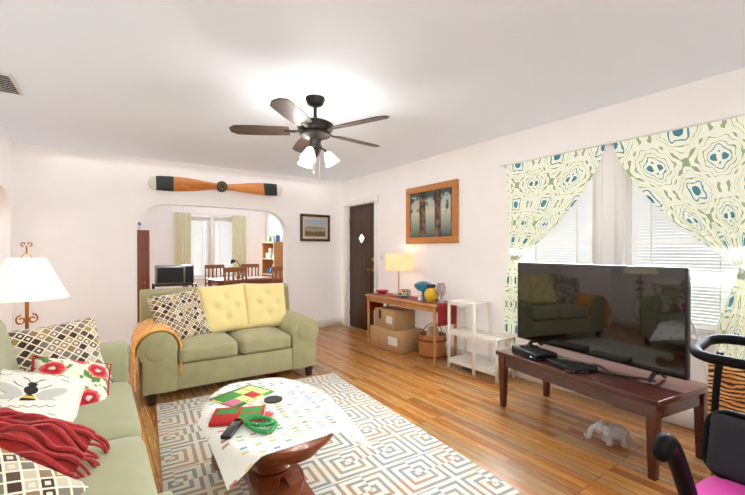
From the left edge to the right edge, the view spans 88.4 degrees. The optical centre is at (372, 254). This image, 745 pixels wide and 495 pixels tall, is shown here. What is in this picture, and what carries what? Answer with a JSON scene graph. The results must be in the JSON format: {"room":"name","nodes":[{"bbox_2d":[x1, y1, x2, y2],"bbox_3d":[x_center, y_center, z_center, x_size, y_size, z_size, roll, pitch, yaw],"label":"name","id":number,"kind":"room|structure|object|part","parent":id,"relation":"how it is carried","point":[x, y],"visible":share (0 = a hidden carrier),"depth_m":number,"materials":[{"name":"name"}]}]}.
{"room":"living room","nodes":[
{"label":"living room","id":0,"kind":"room"},
{"bbox_2d":[0,127,12,330],"bbox_3d":[-3.321,0.006,3.175,0.160,2.500,10.510,0,0,-36],"label":"wall","id":1,"kind":"structure","parent":0,"point":[6,251],"depth_m":4.12,"materials":[{"name":"paint"}]},
{"bbox_2d":[12,142,341,342],"bbox_3d":[-2.314,-0.011,5.563,4.260,2.500,0.160,0,0,-36],"label":"wall","id":2,"kind":"structure","parent":0,"point":[76,215],"depth_m":4.80,"materials":[{"name":"paint"}]},
{"bbox_2d":[127,342,130,351],"bbox_3d":[-3.514,1.181,4.603,1.180,0.130,0.018,0,0,-36],"label":"baseboard","id":3,"kind":"structure","parent":2,"relation":"attached to","point":[128,343],"depth_m":4.89,"materials":[{"name":"white"}]},
{"bbox_2d":[148,176,282,195],"bbox_3d":[-2.168,-0.975,5.507,1.840,0.192,0.072,-3,2,-36],"label":"art","id":4,"kind":"object","parent":2,"relation":"attached to","point":[166,183],"visible":0.96,"depth_m":5.36,"materials":[{"name":"brown wood"}]},
{"bbox_2d":[300,214,329,241],"bbox_3d":[-0.956,-0.447,6.413,0.550,0.450,0.030,0,0,-36],"label":"framed picture","id":5,"kind":"object","parent":2,"relation":"attached to","point":[314,227],"visible":0.98,"depth_m":6.40,"materials":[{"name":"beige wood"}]},
{"bbox_2d":[315,317,342,327],"bbox_3d":[-0.948,1.168,6.439,1.030,0.130,0.020,0,0,-36],"label":"baseboard","id":6,"kind":"structure","parent":2,"relation":"attached to","point":[333,321],"depth_m":6.59,"materials":[{"name":"white wood"}]},
{"bbox_2d":[138,205,264,288],"bbox_3d":[-4.538,-0.033,8.669,4.580,2.500,0.160,0,0,-36],"label":"wall","id":7,"kind":"structure","parent":0,"point":[157,222],"depth_m":8.61,"materials":[{"name":"paint"}]},
{"bbox_2d":[170,211,243,215],"bbox_3d":[-3.788,-0.955,9.040,1.760,0.015,0.016,0,0,-36],"label":"curtain rod","id":8,"kind":"object","parent":7,"relation":"attached to","point":[206,213],"visible":1,"depth_m":8.96,"materials":[{"name":"white metal"}]},
{"bbox_2d":[174,212,190,264],"bbox_3d":[-4.294,-0.138,8.671,0.340,1.610,0.020,0,0,-36],"label":"curtain","id":9,"kind":"object","parent":8,"relation":"hanging from","point":[182,238],"visible":0.65,"depth_m":8.66,"materials":[{"name":"beige fabric"}]},
{"bbox_2d":[232,216,245,276],"bbox_3d":[-3.269,-0.143,9.404,0.340,1.610,0.020,0,0,-36],"label":"curtain","id":10,"kind":"object","parent":8,"relation":"hanging from","point":[239,239],"visible":0.69,"depth_m":9.39,"materials":[{"name":"beige fabric"}]},
{"bbox_2d":[191,214,231,279],"bbox_3d":[-3.853,-0.178,9.137,1.480,1.515,0.195,0,0,-36],"label":"dining room window","id":11,"kind":"structure","parent":7,"relation":"in","point":[211,239],"depth_m":9.08,"materials":[{"name":"white"}]},
{"bbox_2d":[191,219,207,276],"bbox_3d":[-4.136,-0.155,8.913,0.556,1.338,0.035,0,1,-36],"label":"blind","id":12,"kind":"object","parent":11,"relation":"attached to","point":[199,227],"depth_m":8.98,"materials":[{"name":"white"}]},
{"bbox_2d":[215,220,231,275],"bbox_3d":[-3.550,-0.158,9.332,0.556,1.338,0.035,0,1,-36],"label":"blind","id":13,"kind":"object","parent":11,"relation":"attached to","point":[223,228],"depth_m":9.28,"materials":[{"name":"white"}]},
{"bbox_2d":[0,0,744,181],"bbox_3d":[-1.901,-1.299,3.931,9.000,0.100,12.200,0,0,-36],"label":"ceiling","id":14,"kind":"structure","parent":0,"point":[188,81],"depth_m":2.55,"materials":[{"name":"paint"}]},
{"bbox_2d":[0,72,22,95],"bbox_3d":[-2.669,-1.230,2.754,0.180,0.022,0.400,0,0,-34],"label":"ceiling vent","id":15,"kind":"object","parent":14,"relation":"in","point":[8,83],"visible":0.98,"depth_m":2.78,"materials":[{"name":"white metal"}]},
{"bbox_2d":[229,94,389,180],"bbox_3d":[-0.433,-0.913,3.085,1.240,0.659,1.268,0,0,-36],"label":"ceiling fan","id":16,"kind":"object","parent":14,"relation":"hanging from","point":[314,131],"visible":1,"depth_m":2.97,"materials":[{"name":"brown wood"}]},
{"bbox_2d":[128,325,709,494],"bbox_3d":[-1.901,1.301,3.949,9.000,0.100,12.200,0,0,-36],"label":"floor","id":17,"kind":"structure","parent":0,"point":[530,439],"depth_m":2.91,"materials":[{"name":"brown wood"}]},
{"bbox_2d":[0,242,69,328],"bbox_3d":[-2.448,0.585,2.716,0.478,1.349,0.478,0,0,19],"label":"floor lamp","id":18,"kind":"object","parent":17,"relation":"on","point":[26,280],"visible":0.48,"depth_m":2.61,"materials":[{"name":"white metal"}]},
{"bbox_2d":[0,316,173,494],"bbox_3d":[-1.434,0.808,1.512,0.915,0.921,2.270,0,0,-36],"label":"sofa","id":19,"kind":"object","parent":17,"relation":"on","point":[70,424],"visible":1,"depth_m":1.70,"materials":[{"name":"fabric"}]},
{"bbox_2d":[0,447,74,477],"bbox_3d":[-1.201,0.673,1.258,0.405,0.115,0.025,25,7,-24],"label":"knit throw","id":20,"kind":"object","parent":19,"relation":"on","point":[47,460],"depth_m":1.29,"materials":[{"name":"red fabric"}]},
{"bbox_2d":[0,433,81,465],"bbox_3d":[-1.201,0.646,1.289,0.407,0.091,0.025,25,7,-24],"label":"knit throw","id":21,"kind":"object","parent":19,"relation":"on","point":[11,442],"depth_m":1.31,"materials":[{"name":"red fabric"}]},
{"bbox_2d":[0,421,84,458],"bbox_3d":[-1.230,0.636,1.355,0.406,0.115,0.025,25,7,-24],"label":"knit throw","id":22,"kind":"object","parent":19,"relation":"on","point":[59,436],"depth_m":1.38,"materials":[{"name":"red fabric"}]},
{"bbox_2d":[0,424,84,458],"bbox_3d":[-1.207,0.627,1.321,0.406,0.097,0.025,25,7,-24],"label":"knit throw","id":23,"kind":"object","parent":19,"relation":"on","point":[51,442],"depth_m":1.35,"materials":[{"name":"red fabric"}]},
{"bbox_2d":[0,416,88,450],"bbox_3d":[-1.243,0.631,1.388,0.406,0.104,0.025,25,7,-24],"label":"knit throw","id":24,"kind":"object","parent":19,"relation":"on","point":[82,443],"depth_m":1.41,"materials":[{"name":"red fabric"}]},
{"bbox_2d":[0,407,91,472],"bbox_3d":[-1.226,0.666,1.322,0.402,0.147,0.360,25,7,-24],"label":"knit throw","id":25,"kind":"object","parent":19,"relation":"on","point":[47,445],"depth_m":1.34,"materials":[{"name":"red fabric"}]},
{"bbox_2d":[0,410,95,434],"bbox_3d":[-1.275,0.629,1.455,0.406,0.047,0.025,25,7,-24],"label":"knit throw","id":26,"kind":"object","parent":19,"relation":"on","point":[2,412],"depth_m":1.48,"materials":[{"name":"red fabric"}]},
{"bbox_2d":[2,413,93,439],"bbox_3d":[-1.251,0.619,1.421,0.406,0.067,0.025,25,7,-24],"label":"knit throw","id":27,"kind":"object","parent":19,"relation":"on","point":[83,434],"depth_m":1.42,"materials":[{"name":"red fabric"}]},
{"bbox_2d":[75,469,84,477],"bbox_3d":[-1.029,0.814,1.364,0.082,0.077,0.037,25,7,-24],"label":"knit throw","id":28,"kind":"object","parent":19,"relation":"on","point":[78,474],"depth_m":1.36,"materials":[{"name":"red fabric"}]},
{"bbox_2d":[79,462,90,474],"bbox_3d":[-1.029,0.798,1.379,0.082,0.077,0.040,25,7,-24],"label":"knit throw","id":29,"kind":"object","parent":19,"relation":"on","point":[85,471],"depth_m":1.37,"materials":[{"name":"red fabric"}]},
{"bbox_2d":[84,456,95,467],"bbox_3d":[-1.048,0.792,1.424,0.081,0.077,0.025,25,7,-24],"label":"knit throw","id":30,"kind":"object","parent":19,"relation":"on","point":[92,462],"depth_m":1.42,"materials":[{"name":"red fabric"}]},
{"bbox_2d":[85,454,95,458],"bbox_3d":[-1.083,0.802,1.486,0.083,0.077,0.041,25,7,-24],"label":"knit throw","id":31,"kind":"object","parent":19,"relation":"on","point":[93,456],"depth_m":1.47,"materials":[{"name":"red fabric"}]},
{"bbox_2d":[81,457,99,465],"bbox_3d":[-1.042,0.782,1.421,0.082,0.077,0.031,25,7,-24],"label":"knit throw","id":32,"kind":"object","parent":19,"relation":"on","point":[92,462],"depth_m":1.42,"materials":[{"name":"red fabric"}]},
{"bbox_2d":[85,449,99,458],"bbox_3d":[-1.082,0.798,1.489,0.081,0.077,0.012,25,7,-24],"label":"knit throw","id":33,"kind":"object","parent":19,"relation":"on","point":[91,454],"depth_m":1.48,"materials":[{"name":"red fabric"}]},
{"bbox_2d":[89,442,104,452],"bbox_3d":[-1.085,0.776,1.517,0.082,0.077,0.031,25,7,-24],"label":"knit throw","id":34,"kind":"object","parent":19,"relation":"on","point":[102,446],"depth_m":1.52,"materials":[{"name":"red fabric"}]},
{"bbox_2d":[92,437,107,453],"bbox_3d":[-1.083,0.765,1.524,0.081,0.077,0.011,25,7,-24],"label":"knit throw","id":35,"kind":"object","parent":19,"relation":"on","point":[105,451],"depth_m":1.52,"materials":[{"name":"red fabric"}]},
{"bbox_2d":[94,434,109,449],"bbox_3d":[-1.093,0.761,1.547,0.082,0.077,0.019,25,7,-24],"label":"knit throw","id":36,"kind":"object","parent":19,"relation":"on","point":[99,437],"depth_m":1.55,"materials":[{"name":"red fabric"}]},
{"bbox_2d":[137,222,149,322],"bbox_3d":[-3.321,0.391,5.367,0.320,1.700,0.350,0,0,-36],"label":"tall cabinet","id":37,"kind":"object","parent":17,"relation":"on","point":[143,263],"visible":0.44,"depth_m":5.28,"materials":[{"name":"brown wood"}]},
{"bbox_2d":[152,265,196,288],"bbox_3d":[-2.978,0.698,5.757,0.572,1.080,0.422,0,0,-32],"label":"cart","id":38,"kind":"object","parent":17,"relation":"on","point":[174,275],"visible":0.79,"depth_m":5.59,"materials":[{"name":"black metal"}]},
{"bbox_2d":[204,264,224,285],"bbox_3d":[-3.226,0.718,7.941,0.420,1.010,0.420,0,0,-36],"label":"dining chair","id":39,"kind":"object","parent":17,"relation":"on","point":[208,267],"visible":0.31,"depth_m":8.06,"materials":[{"name":"brown wood"}]},
{"bbox_2d":[131,283,318,405],"bbox_3d":[-1.488,0.780,3.916,1.660,0.942,0.930,0,0,-34],"label":"loveseat","id":40,"kind":"object","parent":17,"relation":"on","point":[185,337],"visible":1,"depth_m":3.66,"materials":[{"name":"fabric"}]},
{"bbox_2d":[131,318,181,392],"bbox_3d":[-1.955,0.862,3.445,0.360,0.494,0.660,0,0,-34],"label":"throw","id":41,"kind":"object","parent":40,"relation":"on","point":[157,344],"depth_m":3.22,"materials":[{"name":"orange fabric"}]},
{"bbox_2d":[197,283,247,332],"bbox_3d":[-1.526,0.551,3.944,0.470,0.500,0.160,-3,-19,-35],"label":"cushion","id":42,"kind":"object","parent":40,"relation":"on","point":[224,308],"depth_m":3.88,"materials":[{"name":"yellow fabric"}]},
{"bbox_2d":[242,283,285,328],"bbox_3d":[-1.167,0.549,4.182,0.470,0.500,0.160,2,-22,-36],"label":"cushion","id":43,"kind":"object","parent":40,"relation":"on","point":[264,307],"depth_m":4.10,"materials":[{"name":"yellow fabric"}]},
{"bbox_2d":[224,267,246,284],"bbox_3d":[-2.486,0.726,6.823,0.420,1.010,0.420,0,0,-36],"label":"dining chair","id":44,"kind":"object","parent":17,"relation":"on","point":[235,269],"visible":0.31,"depth_m":6.66,"materials":[{"name":"brown wood"}]},
{"bbox_2d":[205,259,282,285],"bbox_3d":[-2.510,0.657,7.629,1.350,1.136,0.850,0,0,-36],"label":"dining table","id":45,"kind":"object","parent":17,"relation":"on","point":[250,279],"visible":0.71,"depth_m":7.40,"materials":[{"name":"brown wood"}]},
{"bbox_2d":[230,259,241,277],"bbox_3d":[-2.645,0.275,7.468,0.241,0.370,0.140,0,1,-36],"label":"desk lamp","id":46,"kind":"object","parent":45,"relation":"on","point":[232,261],"depth_m":7.42,"materials":[{"name":"black plastic"}]},
{"bbox_2d":[241,264,258,276],"bbox_3d":[-2.616,0.715,8.378,0.420,1.010,0.420,0,0,-36],"label":"dining chair","id":47,"kind":"object","parent":17,"relation":"on","point":[248,266],"visible":0.35,"depth_m":8.53,"materials":[{"name":"brown wood"}]},
{"bbox_2d":[262,235,282,276],"bbox_3d":[-2.287,0.386,8.894,0.300,1.660,0.750,0,0,-36],"label":"bookshelf unit","id":48,"kind":"object","parent":17,"relation":"on","point":[272,251],"visible":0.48,"depth_m":8.89,"materials":[{"name":"brown wood"}]},
{"bbox_2d":[272,266,282,282],"bbox_3d":[-1.795,0.722,7.317,0.420,1.010,0.420,0,0,-36],"label":"dining chair","id":49,"kind":"object","parent":17,"relation":"on","point":[277,268],"visible":0.21,"depth_m":7.10,"materials":[{"name":"brown wood"}]},
{"bbox_2d":[156,373,518,494],"bbox_3d":[-0.510,1.254,2.608,1.620,0.012,2.320,0,0,-31],"label":"rug","id":50,"kind":"object","parent":17,"relation":"on","point":[406,457],"visible":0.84,"depth_m":2.33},
{"bbox_2d":[197,377,374,494],"bbox_3d":[-0.487,0.997,1.978,0.753,0.510,0.997,0,0,-30],"label":"coffee table","id":51,"kind":"object","parent":50,"relation":"on","point":[265,436],"visible":1,"depth_m":1.79,"materials":[{"name":"brown wood"}]},
{"bbox_2d":[208,405,265,426],"bbox_3d":[-0.639,0.768,1.833,0.240,0.018,0.170,0,0,-11],"label":"book","id":52,"kind":"object","parent":51,"relation":"on","point":[221,417],"depth_m":1.81,"materials":[{"name":"red paper"}]},
{"bbox_2d":[209,384,274,406],"bbox_3d":[-0.712,0.772,2.102,0.210,0.006,0.270,0,0,32],"label":"magazine","id":53,"kind":"object","parent":51,"relation":"on","point":[249,394],"depth_m":2.08,"materials":[{"name":"multicoloured paper"}]},
{"bbox_2d":[370,325,422,353],"bbox_3d":[0.317,1.107,5.143,0.402,0.272,0.622,0,1,-39],"label":"carton","id":54,"kind":"object","parent":17,"relation":"on","point":[404,341],"visible":0.69,"depth_m":4.93,"materials":[{"name":"cardboard"}]},
{"bbox_2d":[375,306,414,330],"bbox_3d":[0.293,0.849,5.173,0.332,0.242,0.482,0,0,-32],"label":"carton","id":55,"kind":"object","parent":54,"relation":"on","point":[395,318],"visible":1,"depth_m":5.01,"materials":[{"name":"cardboard"}]},
{"bbox_2d":[365,254,456,365],"bbox_3d":[0.462,0.617,4.948,0.410,1.253,1.396,0,0,-36],"label":"console table","id":56,"kind":"object","parent":17,"relation":"on","point":[428,300],"visible":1,"depth_m":4.72,"materials":[{"name":"honey oak wood"},{"name":"red fabric"}]},
{"bbox_2d":[375,289,388,293],"bbox_3d":[0.133,0.522,5.363,0.195,0.052,0.195,0,1,-36],"label":"bowl","id":57,"kind":"object","parent":56,"relation":"on","point":[379,291],"depth_m":5.34,"materials":[{"name":"red ceramic"}]},
{"bbox_2d":[386,254,411,295],"bbox_3d":[0.351,0.270,5.125,0.350,0.560,0.350,0,1,-36],"label":"lamp","id":58,"kind":"object","parent":56,"relation":"on","point":[394,262],"depth_m":4.97,"materials":[{"name":"beige fabric"}]},
{"bbox_2d":[398,289,410,297],"bbox_3d":[0.409,0.499,4.909,0.174,0.105,0.174,0,1,-36],"label":"bowl","id":59,"kind":"object","parent":56,"relation":"on","point":[403,293],"depth_m":4.85,"materials":[{"name":"multicoloured ceramic"}]},
{"bbox_3d":[0.634,0.440,4.800,0.232,0.225,0.232,0,1,-36],"label":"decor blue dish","id":60,"kind":"part","parent":56,"relation":"part of","materials":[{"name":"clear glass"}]},
{"bbox_2d":[424,284,437,301],"bbox_3d":[0.686,0.453,4.504,0.160,0.203,0.160,0,1,-36],"label":"pineapple vase","id":61,"kind":"object","parent":56,"relation":"on","point":[430,294],"depth_m":4.45,"materials":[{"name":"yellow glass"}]},
{"bbox_2d":[418,323,446,361],"bbox_3d":[0.714,1.032,4.590,0.350,0.428,0.346,0,0,-36],"label":"wooden bucket","id":62,"kind":"object","parent":17,"relation":"on","point":[425,340],"visible":0.92,"depth_m":4.47,"materials":[{"name":"brown wood"}]},
{"bbox_2d":[447,299,514,382],"bbox_3d":[1.140,0.880,4.070,0.290,0.741,0.660,0,0,-36],"label":"rack","id":63,"kind":"object","parent":17,"relation":"on","point":[473,362],"visible":0.96,"depth_m":4.08,"materials":[{"name":"white wood"}]},
{"bbox_2d":[496,344,707,480],"bbox_3d":[1.556,1.004,2.771,0.609,0.510,1.220,0,0,-26],"label":"tv stand","id":64,"kind":"object","parent":17,"relation":"on","point":[656,400],"visible":0.98,"depth_m":2.44,"materials":[{"name":"brown wood"}]},
{"bbox_2d":[517,262,690,382],"bbox_3d":[1.597,0.434,2.853,0.193,0.722,1.290,0,0,-26],"label":"tv","id":65,"kind":"object","parent":64,"relation":"on","point":[639,317],"visible":0.96,"depth_m":2.65,"materials":[{"name":"black"}]},
{"bbox_2d":[691,321,707,384],"bbox_3d":[2.030,0.772,2.333,0.113,0.944,0.230,0,0,-36],"label":"cord","id":66,"kind":"object","parent":65,"relation":"attached to","point":[706,375],"visible":0.21,"depth_m":2.32,"materials":[{"name":"white plastic"}]},
{"bbox_2d":[584,420,629,446],"bbox_3d":[1.568,1.192,2.565,0.286,0.138,0.140,0,0,9],"label":"elephant statue","id":67,"kind":"object","parent":17,"relation":"on","point":[610,433],"visible":1,"depth_m":2.53,"materials":[{"name":"stone"}]},
{"bbox_2d":[651,334,744,494],"bbox_3d":[1.387,0.817,1.370,0.834,0.905,0.573,0,0,-31],"label":"baby stroller","id":68,"kind":"object","parent":17,"relation":"on","point":[723,448],"visible":1,"depth_m":1.57,"materials":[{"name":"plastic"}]},
{"bbox_3d":[1.121,0.850,1.381,0.365,0.470,0.091,0,1,-36],"label":"stroller arm","id":69,"kind":"part","parent":68,"relation":"part of"},
{"bbox_2d":[707,363,744,475],"bbox_3d":[1.947,0.921,1.994,0.316,0.687,0.309,0,1,44],"label":"chair","id":70,"kind":"object","parent":17,"relation":"on","point":[732,393],"visible":0.46,"depth_m":2.10,"materials":[{"name":"orange fabric"}]},
{"bbox_2d":[707,363,744,414],"bbox_3d":[2.024,0.777,2.072,0.316,0.380,0.088,0,1,44],"label":"blanket","id":71,"kind":"object","parent":70,"relation":"on","point":[732,390],"depth_m":2.10,"materials":[{"name":"orange fabric"}]},
{"bbox_2d":[265,68,744,410],"bbox_3d":[0.272,-0.012,5.749,0.160,2.500,10.510,0,0,-36],"label":"wall","id":72,"kind":"structure","parent":0,"point":[473,263],"depth_m":4.19,"materials":[{"name":"paint"}]},
{"bbox_2d":[344,195,378,329],"bbox_3d":[-0.180,0.162,6.269,0.116,2.146,0.990,0,0,-36],"label":"door frame","id":73,"kind":"structure","parent":72,"relation":"attached to","point":[363,265],"depth_m":6.30,"materials":[{"name":"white wood"}]},
{"bbox_2d":[406,179,458,243],"bbox_3d":[0.744,-0.521,4.920,0.035,0.760,0.930,0,0,-36],"label":"framed picture","id":74,"kind":"object","parent":72,"relation":"attached to","point":[432,213],"visible":0.94,"depth_m":4.87,"materials":[{"name":"brown wood"}]},
{"bbox_2d":[505,335,510,347],"bbox_3d":[1.407,0.910,4.003,0.035,0.120,0.075,0,0,-36],"label":"electrical outlet","id":75,"kind":"object","parent":72,"relation":"attached to","point":[507,343],"visible":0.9,"depth_m":3.99,"materials":[{"name":"white plastic"}]},
{"bbox_2d":[520,155,602,264],"bbox_3d":[1.746,-0.149,3.642,0.175,1.515,0.870,0,0,-36],"label":"living room window","id":76,"kind":"structure","parent":72,"relation":"in","point":[573,235],"depth_m":3.46,"materials":[{"name":"white glass"}]},
{"bbox_2d":[524,177,592,264],"bbox_3d":[1.740,-0.126,3.638,0.035,1.362,0.666,0,1,-36],"label":"blind","id":77,"kind":"object","parent":76,"relation":"attached to","point":[574,250],"depth_m":3.51,"materials":[{"name":"white plastic"}]},
{"bbox_2d":[445,345,693,429],"bbox_3d":[1.670,1.188,3.652,0.018,0.130,5.460,0,0,-36],"label":"baseboard","id":78,"kind":"structure","parent":72,"relation":"attached to","point":[685,418],"depth_m":3.37,"materials":[{"name":"white"}]},
{"bbox_2d":[499,114,744,358],"bbox_3d":[1.967,-0.039,3.167,0.090,1.790,2.150,0,0,-36],"label":"curtain","id":79,"kind":"object","parent":72,"relation":"attached to","point":[690,179],"visible":0.85,"depth_m":2.81,"materials":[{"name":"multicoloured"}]},
{"bbox_2d":[615,151,744,340],"bbox_3d":[2.317,-0.144,2.845,0.175,1.515,0.890,0,0,-36],"label":"living room window","id":80,"kind":"structure","parent":72,"relation":"in","point":[656,236],"depth_m":2.91,"materials":[{"name":"white"}]}
]}

